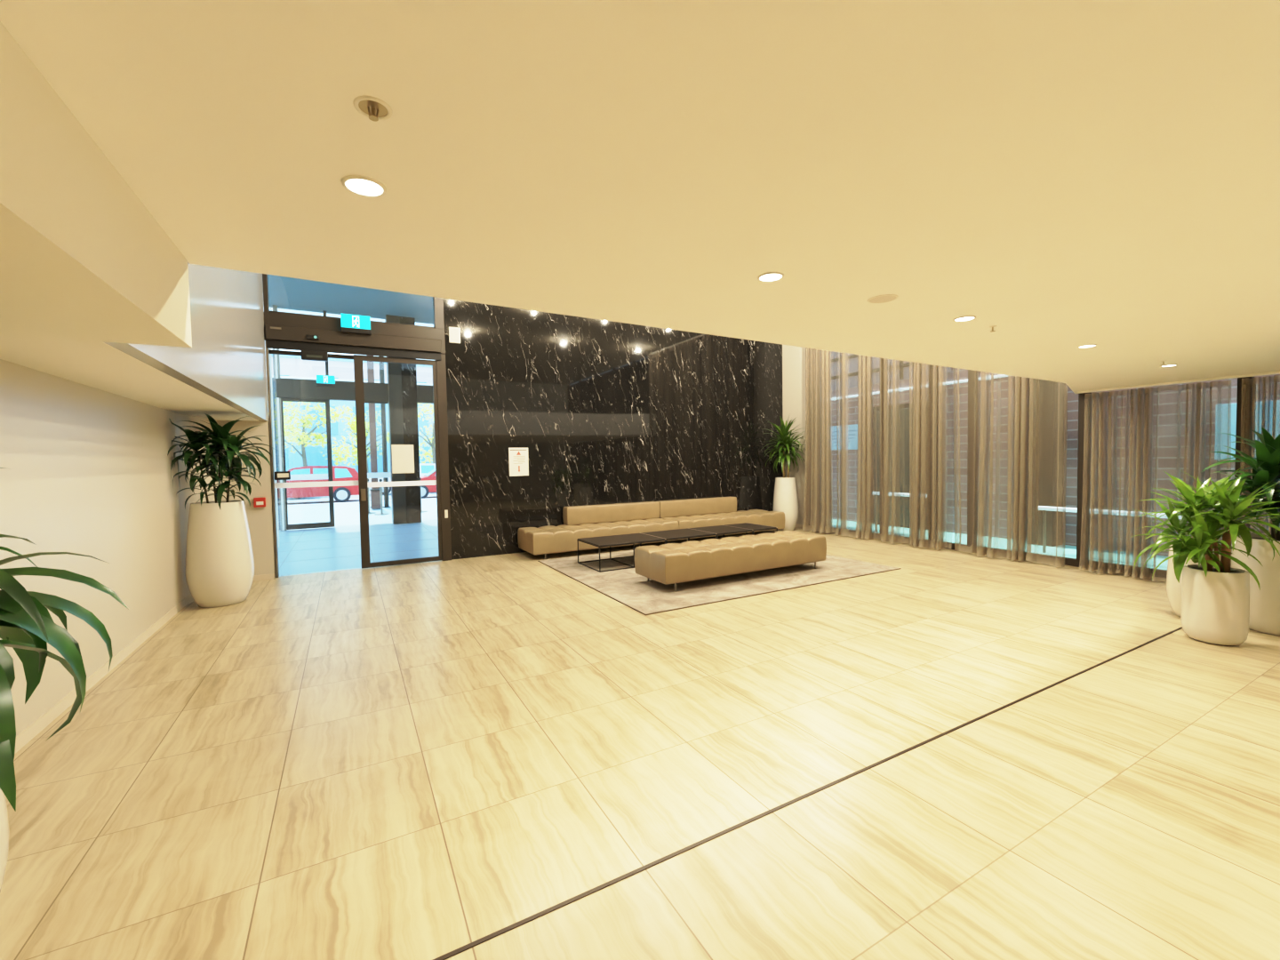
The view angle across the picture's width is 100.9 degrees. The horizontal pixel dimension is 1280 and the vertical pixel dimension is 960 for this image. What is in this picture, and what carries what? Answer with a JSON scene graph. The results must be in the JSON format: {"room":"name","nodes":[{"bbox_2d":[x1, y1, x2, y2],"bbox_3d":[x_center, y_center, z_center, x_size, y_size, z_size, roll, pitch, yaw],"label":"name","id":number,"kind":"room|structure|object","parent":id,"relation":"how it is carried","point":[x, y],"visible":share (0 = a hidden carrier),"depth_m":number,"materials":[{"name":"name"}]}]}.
{"room":"lobby","nodes":[
{"label":"lobby","id":0,"kind":"room"},
{"bbox_2d":[0,21,191,347],"bbox_3d":[-0.590,-0.831,-1.254,1.252,0.924,6.420,-2,2,-29],"label":"ceiling bulkhead","id":1,"kind":"structure","parent":0,"point":[83,258],"depth_m":1.17,"materials":[{"name":"beige paint"}]},
{"bbox_2d":[0,335,257,420],"bbox_3d":[-3.740,-0.702,4.037,0.850,0.070,5.880,-2,2,-29],"label":"ceiling","id":2,"kind":"structure","parent":0,"point":[97,364],"depth_m":3.15,"materials":[{"name":"beige paint"}]},
{"bbox_2d":[0,262,275,735],"bbox_3d":[-2.168,-0.859,1.239,0.805,4.600,12.310,-2,2,-29],"label":"wall","id":3,"kind":"structure","parent":0,"point":[91,474],"depth_m":3.85,"materials":[{"name":"beige paint"}]},
{"bbox_2d":[14,573,274,753],"bbox_3d":[-2.049,1.401,1.302,0.690,0.075,12.195,-2,2,-29],"label":"baseboard","id":4,"kind":"structure","parent":3,"relation":"attached to","point":[34,729],"depth_m":3.62,"materials":[{"name":"paint"}]},
{"bbox_2d":[253,497,265,507],"bbox_3d":[-4.806,0.283,6.675,0.124,0.120,0.048,-2,2,-29],"label":"fire alarm call point","id":5,"kind":"object","parent":3,"relation":"attached to","point":[258,502],"visible":1,"depth_m":6.66,"materials":[{"name":"red plastic"}]},
{"bbox_2d":[262,273,269,311],"bbox_3d":[-4.816,-2.733,6.776,0.049,1.180,0.110,-2,2,-29],"label":"trim","id":6,"kind":"structure","parent":3,"relation":"attached to","point":[265,282],"depth_m":6.74,"materials":[{"name":"brown metal"}]},
{"bbox_2d":[264,340,279,577],"bbox_3d":[-4.780,-0.255,6.865,0.029,3.060,0.110,-2,2,-29],"label":"trim","id":7,"kind":"structure","parent":3,"relation":"attached to","point":[268,364],"depth_m":6.83,"materials":[{"name":"metal"}]},
{"bbox_2d":[262,286,284,548],"bbox_3d":[-6.521,-1.089,9.365,0.054,4.600,5.863,-2,3,-32],"label":"window","id":8,"kind":"structure","parent":3,"relation":"in","point":[273,358],"depth_m":10.49,"materials":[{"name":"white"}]},
{"bbox_2d":[280,398,335,529],"bbox_3d":[-7.611,-0.370,12.126,0.940,2.968,0.050,-2,2,-29],"label":"door","id":9,"kind":"structure","parent":8,"relation":"attached to","point":[308,476],"depth_m":12.22,"materials":[{"name":"brown metal"}]},
{"bbox_2d":[274,471,290,479],"bbox_3d":[-4.636,-0.057,6.851,0.170,0.110,0.054,-2,2,-29],"label":"switch box","id":10,"kind":"object","parent":3,"relation":"attached to","point":[278,475],"visible":1,"depth_m":6.83,"materials":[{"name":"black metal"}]},
{"bbox_2d":[268,349,359,575],"bbox_3d":[-4.353,-0.230,7.125,0.968,2.945,0.040,-2,2,-29],"label":"door","id":11,"kind":"structure","parent":3,"relation":"in","point":[270,351],"depth_m":7.09,"materials":[{"name":"brown metal"}]},
{"bbox_2d":[267,274,433,324],"bbox_3d":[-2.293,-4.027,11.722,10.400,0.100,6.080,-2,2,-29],"label":"transom window","id":12,"kind":"structure","parent":0,"point":[284,292],"depth_m":11.45,"materials":[{"name":"glass"}]},
{"bbox_2d":[277,378,433,403],"bbox_3d":[-6.409,-2.111,12.766,3.920,0.420,0.200,-2,2,-29],"label":"trim","id":13,"kind":"structure","parent":0,"point":[286,388],"depth_m":12.30,"materials":[{"name":"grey metal"}]},
{"bbox_2d":[322,310,328,375],"bbox_3d":[-7.279,-3.097,12.245,0.060,1.620,0.080,-2,2,-29],"label":"trim","id":14,"kind":"structure","parent":13,"relation":"on","point":[324,311],"depth_m":12.22,"materials":[{"name":"brown metal"}]},
{"bbox_2d":[316,375,335,386],"bbox_3d":[-7.223,-2.278,12.139,0.374,0.251,0.060,-2,2,-29],"label":"exit sign","id":15,"kind":"object","parent":13,"relation":"attached to","point":[322,380],"visible":1,"depth_m":12.12,"materials":[{"name":"teal plastic"}]},
{"bbox_2d":[280,312,428,385],"bbox_3d":[-6.445,-3.130,12.729,3.750,1.620,0.020,-2,2,-29],"label":"window","id":16,"kind":"structure","parent":13,"relation":"on","point":[344,313],"depth_m":12.48,"materials":[{"name":"brown metal"}]},
{"bbox_2d":[364,400,391,524],"bbox_3d":[-6.395,-0.419,12.798,0.620,2.965,0.040,-2,2,-29],"label":"door","id":17,"kind":"structure","parent":13,"relation":"attached to","point":[380,475],"depth_m":12.80,"materials":[{"name":"brown metal"}]},
{"bbox_2d":[278,519,438,576],"bbox_3d":[-5.405,1.166,10.166,18.300,0.001,6.240,-2,2,-29],"label":"floor","id":18,"kind":"structure","parent":0,"point":[337,563],"depth_m":9.51,"materials":[{"name":"tile"}]},
{"bbox_2d":[272,304,287,530],"bbox_3d":[-8.082,-1.366,11.854,0.080,5.020,0.130,-2,2,-29],"label":"trim","id":19,"kind":"structure","parent":18,"relation":"on","point":[275,308],"depth_m":11.83,"materials":[{"name":"metal"}]},
{"bbox_2d":[279,524,437,568],"bbox_3d":[-5.066,1.154,10.297,3.580,0.002,6.140,-2,2,-29],"label":"trim","id":20,"kind":"structure","parent":18,"relation":"on","point":[421,524],"depth_m":9.69,"materials":[{"name":"tile"}]},
{"bbox_2d":[384,314,421,524],"bbox_3d":[-5.846,-1.451,13.045,0.630,5.020,0.450,-2,2,-29],"label":"column","id":21,"kind":"structure","parent":0,"point":[402,378],"depth_m":12.87,"materials":[{"name":"stone"}]},
{"bbox_2d":[443,298,783,559],"bbox_3d":[0.032,-1.213,9.544,6.730,4.600,0.120,-2,2,-29],"label":"wall","id":22,"kind":"structure","parent":0,"point":[604,412],"depth_m":9.00,"materials":[{"name":"black stone"}]},
{"bbox_2d":[306,334,319,339],"bbox_3d":[-4.279,-1.867,6.904,0.140,0.056,0.045,-2,2,-29],"label":"detector","id":23,"kind":"object","parent":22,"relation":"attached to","point":[308,337],"visible":1,"depth_m":6.89,"materials":[{"name":"black plastic"}]},
{"bbox_2d":[300,350,327,361],"bbox_3d":[-4.291,-1.639,6.963,0.300,0.120,0.083,-2,2,-29],"label":"box","id":24,"kind":"object","parent":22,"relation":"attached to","point":[306,355],"visible":1,"depth_m":6.93,"materials":[{"name":"black metal"}]},
{"bbox_2d":[269,310,434,328],"bbox_3d":[-3.921,-2.768,7.282,2.008,1.180,0.030,-2,2,-29],"label":"window","id":25,"kind":"structure","parent":22,"relation":"in","point":[269,310],"depth_m":7.16,"materials":[{"name":"brown metal"}]},
{"bbox_2d":[263,312,445,360],"bbox_3d":[-3.850,-1.949,7.293,2.188,0.460,0.220,-2,2,-29],"label":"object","id":26,"kind":"structure","parent":22,"relation":"attached to","point":[386,340],"depth_m":7.15,"materials":[{"name":"brown metal"}]},
{"bbox_2d":[340,313,371,335],"bbox_3d":[-3.833,-2.101,7.126,0.364,0.244,0.060,-2,2,-29],"label":"exit sign","id":27,"kind":"object","parent":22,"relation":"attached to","point":[350,324],"visible":1,"depth_m":7.11,"materials":[{"name":"teal plastic"}]},
{"bbox_2d":[353,354,442,568],"bbox_3d":[-3.434,-0.261,7.552,1.065,2.948,0.072,-2,2,-29],"label":"door","id":28,"kind":"structure","parent":22,"relation":"in","point":[358,370],"depth_m":7.37,"materials":[{"name":"brown metal"}]},
{"bbox_2d":[391,444,414,473],"bbox_3d":[-3.398,-0.301,7.571,0.290,0.410,0.003,-2,2,-29],"label":"paper notice","id":29,"kind":"object","parent":28,"relation":"attached to","point":[403,456],"visible":1,"depth_m":7.57,"materials":[{"name":"white paper"}]},
{"bbox_2d":[395,457,410,466],"bbox_3d":[-3.397,-0.315,7.569,0.200,0.247,0.001,-2,2,-29],"label":"print","id":30,"kind":"object","parent":29,"relation":"attached to","point":[399,461],"depth_m":7.57,"materials":[{"name":"paper"}]},
{"bbox_2d":[432,296,444,329],"bbox_3d":[-2.981,-2.804,7.790,0.130,1.180,0.110,-2,2,-29],"label":"trim","id":31,"kind":"structure","parent":22,"relation":"attached to","point":[437,302],"depth_m":7.76,"materials":[{"name":"brown metal"}]},
{"bbox_2d":[435,353,451,560],"bbox_3d":[-2.932,-0.326,7.875,0.130,3.060,0.130,-2,2,-29],"label":"trim","id":32,"kind":"structure","parent":22,"relation":"attached to","point":[441,370],"depth_m":7.82,"materials":[{"name":"brown metal"}]},
{"bbox_2d":[448,327,460,343],"bbox_3d":[-2.766,-2.161,7.879,0.160,0.230,0.034,-2,2,-29],"label":"wall speaker","id":33,"kind":"object","parent":22,"relation":"attached to","point":[454,332],"visible":1,"depth_m":7.86,"materials":[{"name":"white plastic"}]},
{"bbox_2d":[508,448,528,476],"bbox_3d":[-1.929,-0.289,8.411,0.316,0.450,0.004,-2,2,-29],"label":"notice","id":34,"kind":"object","parent":22,"relation":"attached to","point":[518,458],"visible":1,"depth_m":8.41,"materials":[{"name":"white paper"}]},
{"bbox_2d":[0,527,1279,959],"bbox_3d":[1.572,1.294,3.400,10.350,0.001,12.360,-2,2,-29],"label":"floor","id":35,"kind":"structure","parent":0,"point":[426,760],"depth_m":2.41,"materials":[{"name":"stone"}]},
{"bbox_2d":[0,467,128,892],"bbox_3d":[-1.986,0.651,1.427,0.923,1.561,1.092,-2,2,-29],"label":"potted plant","id":36,"kind":"object","parent":35,"relation":"on","point":[27,626],"visible":1,"depth_m":1.55,"materials":[{"name":"green plant"}]},
{"bbox_2d":[167,413,275,607],"bbox_3d":[-4.388,0.299,5.685,0.862,2.029,1.024,-2,2,-29],"label":"potted plant","id":37,"kind":"object","parent":35,"relation":"on","point":[220,563],"visible":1,"depth_m":5.46,"materials":[{"name":"green plant"}]},
{"bbox_2d":[517,501,679,559],"bbox_3d":[-0.646,0.785,8.647,2.532,0.700,0.802,-2,2,-29],"label":"sofa","id":38,"kind":"object","parent":35,"relation":"on","point":[589,521],"visible":0.91,"depth_m":8.57,"materials":[{"name":"beige leather"}]},
{"bbox_2d":[537,550,901,615],"bbox_3d":[0.921,1.155,7.223,3.752,0.011,3.176,-2,2,-29],"label":"rug","id":39,"kind":"object","parent":35,"relation":"on","point":[632,589],"visible":0.72,"depth_m":6.23,"materials":[{"name":"carpet"}]},
{"bbox_2d":[576,532,666,572],"bbox_3d":[-0.258,0.991,7.375,1.015,0.346,0.740,-2,2,-29],"label":"coffee table","id":40,"kind":"object","parent":39,"relation":"on","point":[640,538],"visible":0.88,"depth_m":7.27,"materials":[{"name":"black metal"}]},
{"bbox_2d":[640,528,717,546],"bbox_3d":[0.569,0.959,7.832,0.865,0.346,0.740,-2,2,-29],"label":"coffee table","id":41,"kind":"object","parent":39,"relation":"on","point":[679,533],"visible":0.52,"depth_m":7.73,"materials":[{"name":"wood"}]},
{"bbox_2d":[688,525,753,541],"bbox_3d":[1.251,0.933,8.209,0.685,0.346,0.740,-2,2,-29],"label":"coffee table","id":42,"kind":"object","parent":39,"relation":"on","point":[720,530],"visible":0.53,"depth_m":8.11,"materials":[{"name":"wood"}]},
{"bbox_2d":[634,530,826,591],"bbox_3d":[1.171,0.960,6.520,2.442,0.422,0.692,-2,2,-29],"label":"bench","id":43,"kind":"object","parent":39,"relation":"on","point":[668,564],"visible":1,"depth_m":6.16,"materials":[{"name":"beige leather"}]},
{"bbox_2d":[723,522,777,537],"bbox_3d":[1.769,0.913,8.496,0.490,0.346,0.740,-2,2,-29],"label":"coffee table","id":44,"kind":"object","parent":39,"relation":"on","point":[747,525],"visible":0.56,"depth_m":8.41,"materials":[{"name":"wood"}]},
{"bbox_2d":[658,496,784,541],"bbox_3d":[1.521,0.701,9.845,2.416,0.700,0.802,-2,2,-29],"label":"sofa","id":45,"kind":"object","parent":35,"relation":"on","point":[690,513],"visible":0.8,"depth_m":9.74,"materials":[{"name":"beige leather"}]},
{"bbox_2d":[763,413,805,530],"bbox_3d":[2.861,-0.161,10.449,0.878,2.327,0.971,-2,2,-29],"label":"potted plant","id":46,"kind":"object","parent":35,"relation":"on","point":[785,495],"visible":0.95,"depth_m":10.34,"materials":[{"name":"plant"}]},
{"bbox_2d":[432,626,1182,959],"bbox_3d":[2.071,1.299,3.014,9.550,0.003,0.016,-2,2,-29],"label":"trim","id":47,"kind":"structure","parent":35,"relation":"in","point":[610,883],"depth_m":2.05,"materials":[{"name":"brown metal"}]},
{"bbox_2d":[881,358,931,542],"bbox_3d":[4.392,-1.258,8.676,0.080,4.600,0.880,-2,2,-29],"label":"window","id":48,"kind":"structure","parent":35,"relation":"on","point":[930,365],"depth_m":8.35,"materials":[{"name":"brown metal"}]},
{"bbox_2d":[931,364,971,549],"bbox_3d":[4.750,-1.240,8.029,0.080,4.600,0.600,-2,2,-29],"label":"window","id":49,"kind":"structure","parent":35,"relation":"on","point":[968,545],"depth_m":7.84,"materials":[{"name":"brown metal"}]},
{"bbox_2d":[970,370,1083,567],"bbox_3d":[5.223,-1.216,7.176,0.080,4.600,1.350,-2,2,-29],"label":"window","id":50,"kind":"structure","parent":35,"relation":"on","point":[1072,562],"depth_m":6.86,"materials":[{"name":"brown metal"}]},
{"bbox_2d":[1080,376,1244,578],"bbox_3d":[5.877,-1.183,5.996,0.080,4.600,1.350,-2,2,-29],"label":"window","id":51,"kind":"structure","parent":35,"relation":"on","point":[1160,573],"depth_m":6.56,"materials":[{"name":"brown metal"}]},
{"bbox_2d":[1149,474,1261,616],"bbox_3d":[4.851,0.563,4.572,0.624,1.256,0.730,0,2,25],"label":"potted plant","id":52,"kind":"object","parent":35,"relation":"on","point":[1173,588],"visible":0.22,"depth_m":4.59,"materials":[{"name":"green plant"}]},
{"bbox_2d":[1131,463,1279,645],"bbox_3d":[4.307,0.546,3.982,0.935,1.353,0.901,-2,2,-24],"label":"potted plant","id":53,"kind":"object","parent":35,"relation":"on","point":[1215,595],"visible":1,"depth_m":3.91,"materials":[{"name":"green plant"}]},
{"bbox_2d":[1192,426,1279,636],"bbox_3d":[5.009,0.366,4.201,0.940,1.671,0.947,0,2,27],"label":"potted plant","id":54,"kind":"object","parent":35,"relation":"on","point":[1264,603],"visible":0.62,"depth_m":4.11,"materials":[{"name":"green plant"}]},
{"bbox_2d":[1244,376,1254,532],"bbox_3d":[6.555,-1.149,4.772,0.080,4.600,1.450,-2,2,-29],"label":"window","id":55,"kind":"structure","parent":35,"relation":"on","point":[1246,385],"depth_m":5.38,"materials":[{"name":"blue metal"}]},
{"bbox_2d":[0,0,1279,393],"bbox_3d":[3.475,-1.157,1.419,8.470,0.620,7.170,-2,2,-29],"label":"ceiling","id":56,"kind":"structure","parent":0,"point":[1060,176],"depth_m":1.27,"materials":[{"name":"paint"}]},
{"bbox_2d":[341,175,386,197],"bbox_3d":[-0.721,-0.767,1.382,0.105,0.006,0.105,-2,2,-29],"label":"recessed light","id":57,"kind":"object","parent":56,"relation":"in","point":[364,186],"visible":1,"depth_m":1.38,"materials":[{"name":"white plastic"}]},
{"bbox_2d":[345,179,383,195],"bbox_3d":[-0.721,-0.767,1.383,0.086,0.001,0.086,-2,2,-29],"label":"diffuser","id":58,"kind":"object","parent":57,"relation":"attached to","point":[363,187],"depth_m":1.38,"materials":[{"name":"plastic"}]},
{"bbox_2d":[352,95,392,121],"bbox_3d":[-0.546,-0.751,1.081,0.072,0.022,0.072,-2,2,-29],"label":"sprinkler","id":59,"kind":"object","parent":56,"relation":"attached to","point":[376,109],"visible":1,"depth_m":1.08,"materials":[{"name":"white metal"}]},
{"bbox_2d":[757,272,783,281],"bbox_3d":[0.526,-0.818,2.129,0.105,0.006,0.105,-2,2,-29],"label":"recessed light","id":60,"kind":"object","parent":56,"relation":"in","point":[769,276],"visible":1,"depth_m":2.12,"materials":[{"name":"white plastic"}]},
{"bbox_2d":[760,273,781,280],"bbox_3d":[0.526,-0.817,2.129,0.086,0.001,0.086,-2,2,-29],"label":"diffuser","id":61,"kind":"object","parent":60,"relation":"attached to","point":[773,276],"depth_m":2.13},
{"bbox_2d":[867,294,898,303],"bbox_3d":[1.129,-0.842,2.458,0.132,0.004,0.132,-2,2,-29],"label":"ceiling speaker","id":62,"kind":"object","parent":56,"relation":"attached to","point":[885,298],"visible":1,"depth_m":2.45,"materials":[{"name":"white plastic"}]},
{"bbox_2d":[952,315,975,321],"bbox_3d":[1.744,-0.866,2.838,0.105,0.006,0.105,-2,2,-29],"label":"recessed light","id":63,"kind":"object","parent":56,"relation":"in","point":[966,317],"visible":1,"depth_m":2.83,"materials":[{"name":"white plastic"}]},
{"bbox_2d":[955,317,974,320],"bbox_3d":[1.744,-0.866,2.838,0.086,0.001,0.086,-2,2,-29],"label":"diffuser","id":64,"kind":"object","parent":63,"relation":"attached to","point":[964,318],"depth_m":2.84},
{"bbox_2d":[1077,344,1096,348],"bbox_3d":[3.076,-0.920,3.632,0.105,0.006,0.105,-2,2,-29],"label":"recessed light","id":65,"kind":"object","parent":56,"relation":"in","point":[1089,345],"visible":1,"depth_m":3.63,"materials":[{"name":"white plastic"}]},
{"bbox_2d":[1078,379,1231,582],"bbox_3d":[5.694,0.045,5.871,0.286,2.138,1.266,-2,2,-29],"label":"curtain","id":66,"kind":"object","parent":56,"relation":"hanging from","point":[1100,558],"visible":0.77,"depth_m":6.04,"materials":[{"name":"beige fabric"}]},
{"bbox_2d":[1077,370,1279,393],"bbox_3d":[6.941,-0.968,3.321,0.020,0.026,6.930,-2,2,-29],"label":"trim","id":67,"kind":"structure","parent":56,"relation":"attached to","point":[1278,372],"depth_m":5.53,"materials":[{"name":"beige paint"}]},
{"bbox_2d":[1240,375,1279,533],"bbox_3d":[6.392,0.081,4.587,0.285,2.138,1.612,-2,2,-29],"label":"curtain","id":68,"kind":"object","parent":56,"relation":"hanging from","point":[1267,379],"visible":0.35,"depth_m":5.20,"materials":[{"name":"beige fabric"}]},
{"bbox_2d":[782,344,812,525],"bbox_3d":[3.254,-1.319,10.823,0.150,4.600,1.000,-2,2,-29],"label":"wall","id":69,"kind":"structure","parent":0,"point":[793,356],"depth_m":10.77,"materials":[{"name":"beige paint"}]},
{"bbox_2d":[832,357,881,535],"bbox_3d":[3.818,-1.287,9.712,0.080,4.600,1.490,-2,2,-29],"label":"window","id":70,"kind":"structure","parent":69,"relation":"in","point":[880,406],"depth_m":9.10,"materials":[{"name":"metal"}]},
{"bbox_3d":[2.048,-3.374,3.556,9.050,0.100,12.400,-2,2,-29],"label":"ceiling","id":71,"kind":"structure","parent":0,"visible":0},
{"bbox_3d":[4.197,-3.464,8.358,0.060,0.040,4.120,-2,2,-29],"label":"track","id":72,"kind":"object","parent":71,"relation":"attached to","visible":0},
{"bbox_2d":[802,347,821,532],"bbox_3d":[3.315,-1.248,10.080,0.328,4.488,0.369,-2,2,-29],"label":"curtain","id":73,"kind":"object","parent":72,"relation":"hanging from","point":[815,418],"visible":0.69,"depth_m":10.05,"materials":[{"name":"beige fabric"}]},
{"bbox_2d":[819,350,887,542],"bbox_3d":[3.724,-1.226,9.315,0.296,4.488,1.362,-2,2,-29],"label":"curtain","id":74,"kind":"object","parent":72,"relation":"hanging from","point":[865,500],"visible":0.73,"depth_m":9.18,"materials":[{"name":"beige fabric"}]},
{"bbox_2d":[880,359,951,550],"bbox_3d":[4.302,-1.197,8.262,0.291,4.488,1.099,-2,2,-29],"label":"curtain","id":75,"kind":"object","parent":72,"relation":"hanging from","point":[918,537],"visible":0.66,"depth_m":8.20,"materials":[{"name":"beige fabric"}]},
{"bbox_2d":[952,368,1067,567],"bbox_3d":[4.944,-1.166,7.149,0.282,4.488,1.453,-2,2,-29],"label":"curtain","id":76,"kind":"object","parent":72,"relation":"hanging from","point":[1019,516],"visible":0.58,"depth_m":7.09,"materials":[{"name":"beige fabric"}]},
{"label":"outside","id":77,"kind":"structure","parent":0,"visible":0},
{"bbox_2d":[832,519,1167,569],"bbox_3d":[7.621,1.054,7.682,4.310,0.001,18.000,-2,2,-29],"label":"ground","id":78,"kind":"structure","parent":77,"point":[1070,551],"depth_m":8.37,"materials":[{"name":"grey concrete"}]},
{"bbox_2d":[872,491,926,531],"bbox_3d":[4.839,0.628,9.903,0.063,0.782,1.100,-2,2,-29],"label":"handrail","id":79,"kind":"object","parent":78,"relation":"on","point":[876,493],"visible":0.33,"depth_m":10.29,"materials":[{"name":"metal"}]},
{"bbox_2d":[1027,378,1064,546],"bbox_3d":[6.498,-1.772,8.439,0.350,5.630,0.350,-2,2,-29],"label":"curtain","id":80,"kind":"object","parent":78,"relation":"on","point":[1046,479],"visible":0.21,"depth_m":8.36,"materials":[{"name":"fabric"}]},
{"bbox_2d":[830,367,1279,556],"bbox_3d":[7.604,-1.438,7.032,0.200,5.030,17.000,-2,2,-29],"label":"wall","id":81,"kind":"structure","parent":78,"relation":"on","point":[1172,403],"depth_m":8.34,"materials":[{"name":"brown brick"}]},
{"bbox_2d":[831,424,857,449],"bbox_3d":[4.664,-0.974,12.140,0.032,0.560,0.840,-2,2,-29],"label":"wall sign","id":82,"kind":"object","parent":81,"relation":"attached to","point":[852,430],"visible":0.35,"depth_m":12.00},
{"bbox_2d":[831,430,856,446],"bbox_3d":[4.651,-0.958,12.133,0.002,0.340,0.800,-2,2,-29],"label":"print","id":83,"kind":"object","parent":82,"relation":"attached to","point":[851,435],"depth_m":12.02},
{"bbox_2d":[830,351,951,390],"bbox_3d":[4.850,-2.880,11.640,0.060,1.600,4.000,-2,2,-29],"label":"window","id":84,"kind":"structure","parent":81,"relation":"in","point":[852,360],"depth_m":11.81,"materials":[{"name":"glass"}]},
{"bbox_2d":[872,400,927,529],"bbox_3d":[5.330,-0.293,10.892,0.120,2.530,1.240,-2,2,-29],"label":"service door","id":85,"kind":"structure","parent":81,"relation":"in","point":[903,408],"depth_m":10.82,"materials":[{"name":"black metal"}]},
{"bbox_2d":[830,374,1007,400],"bbox_3d":[5.258,-1.850,10.952,0.081,0.070,4.650,-2,2,-29],"label":"pipe","id":86,"kind":"object","parent":81,"relation":"attached to","point":[900,389],"visible":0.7,"depth_m":10.62,"materials":[{"name":"metal"}]},
{"bbox_2d":[1214,400,1279,459],"bbox_3d":[7.782,-0.616,6.507,0.050,0.720,0.970,-2,2,-29],"label":"wall panel","id":87,"kind":"object","parent":81,"relation":"attached to","point":[1225,428],"visible":0.49,"depth_m":6.80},
{"bbox_2d":[1037,505,1186,552],"bbox_3d":[6.354,0.750,7.172,0.063,0.692,1.650,-2,2,-29],"label":"handrail","id":88,"kind":"object","parent":78,"relation":"on","point":[1044,508],"visible":0.48,"depth_m":7.70,"materials":[{"name":"metal"}]},
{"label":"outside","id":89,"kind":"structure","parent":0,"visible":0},
{"bbox_2d":[287,499,437,526],"bbox_3d":[-9.130,1.005,16.583,60.000,0.001,8.600,-2,2,-29],"label":"pavement","id":90,"kind":"structure","parent":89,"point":[348,514],"depth_m":15.89,"materials":[{"name":"concrete"}]},
{"bbox_2d":[367,479,375,513],"bbox_3d":[-8.200,0.488,15.940,0.400,1.050,0.400,-2,2,-29],"label":"stanchion","id":91,"kind":"object","parent":90,"relation":"on","point":[367,479],"visible":0.62,"depth_m":15.92,"materials":[{"name":"metal"}]},
{"bbox_2d":[367,355,378,507],"bbox_3d":[-9.162,-2.053,18.081,0.320,6.000,0.320,-2,2,-29],"label":"post","id":92,"kind":"object","parent":90,"relation":"on","point":[370,364],"visible":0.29,"depth_m":18.01,"materials":[{"name":"black metal"}]},
{"bbox_2d":[369,488,380,509],"bbox_3d":[-8.679,0.621,17.394,0.360,0.630,0.440,-2,2,-29],"label":"planter box","id":93,"kind":"object","parent":90,"relation":"on","point":[375,493],"visible":0.71,"depth_m":17.21,"materials":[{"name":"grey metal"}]},
{"bbox_2d":[374,479,389,515],"bbox_3d":[-7.630,0.492,15.570,0.400,1.050,0.400,-2,2,-29],"label":"stanchion","id":94,"kind":"object","parent":90,"relation":"on","point":[380,480],"visible":1,"depth_m":15.55,"materials":[{"name":"metal"}]},
{"bbox_2d":[378,361,391,507],"bbox_3d":[-8.729,-2.057,17.978,0.260,6.000,0.260,-2,2,-29],"label":"post","id":95,"kind":"object","parent":90,"relation":"on","point":[381,364],"visible":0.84,"depth_m":17.96,"materials":[{"name":"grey metal"}]},
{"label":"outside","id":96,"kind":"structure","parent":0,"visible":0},
{"bbox_2d":[287,489,436,504],"bbox_3d":[-16.252,0.675,29.439,80.000,0.001,20.800,-2,2,-29],"label":"road","id":97,"kind":"structure","parent":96,"point":[353,498],"depth_m":23.28,"materials":[{"name":"asphalt"}]},
{"bbox_2d":[286,465,359,502],"bbox_3d":[-13.556,0.182,21.313,4.330,1.496,1.790,-2,2,-29],"label":"car","id":98,"kind":"object","parent":97,"relation":"on","point":[340,473],"visible":0.38,"depth_m":21.01,"materials":[{"name":"red paint"}]},
{"bbox_2d":[283,401,367,466],"bbox_3d":[-16.564,-1.848,25.869,5.395,5.274,4.268,1,3,40],"label":"street tree","id":99,"kind":"object","parent":97,"relation":"on","point":[303,438],"visible":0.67,"depth_m":26.02,"materials":[{"name":"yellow plant"}]},
{"bbox_2d":[320,404,386,479],"bbox_3d":[-17.267,-2.119,32.939,4.400,5.305,5.109,0,3,31],"label":"street tree","id":100,"kind":"object","parent":97,"relation":"on","point":[353,422],"visible":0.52,"depth_m":32.66,"materials":[{"name":"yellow plant"}]},
{"bbox_2d":[280,376,433,472],"bbox_3d":[-21.769,-3.372,39.133,32.400,7.550,4.300,-2,2,-29],"label":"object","id":101,"kind":"structure","parent":97,"relation":"on","point":[315,457],"depth_m":37.27,"materials":[{"name":"white paint"}]},
{"bbox_2d":[287,497,436,506],"bbox_3d":[-11.213,0.920,20.344,60.000,0.120,0.200,-2,2,-29],"label":"kerb","id":102,"kind":"object","parent":97,"relation":"on","point":[432,498],"visible":0.14,"depth_m":19.94,"materials":[{"name":"white concrete"}]},
{"bbox_2d":[368,463,435,494],"bbox_3d":[-11.747,-0.104,27.224,4.330,1.496,1.790,-2,2,-29],"label":"car","id":103,"kind":"object","parent":97,"relation":"on","point":[425,468],"visible":0.06,"depth_m":26.79,"materials":[{"name":"white paint"}]},
{"bbox_2d":[386,403,435,463],"bbox_3d":[-12.270,-2.029,29.787,4.295,5.186,5.990,0,2,17],"label":"street tree","id":104,"kind":"object","parent":97,"relation":"on","point":[432,439],"visible":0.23,"depth_m":29.81,"materials":[{"name":"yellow plant"}]},
{"bbox_2d":[420,468,436,498],"bbox_3d":[-8.561,-0.003,23.846,4.330,1.496,1.790,-2,2,-29],"label":"car","id":105,"kind":"object","parent":97,"relation":"on","point":[430,476],"visible":0.08,"depth_m":22.64,"materials":[{"name":"red paint"}]},
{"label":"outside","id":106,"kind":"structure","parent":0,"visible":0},
{"bbox_2d":[280,354,432,383],"bbox_3d":[-26.352,-5.226,47.292,44.600,10.700,5.500,-2,2,-29],"label":"building","id":107,"kind":"structure","parent":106,"point":[290,365],"depth_m":44.74,"materials":[{"name":"white"}]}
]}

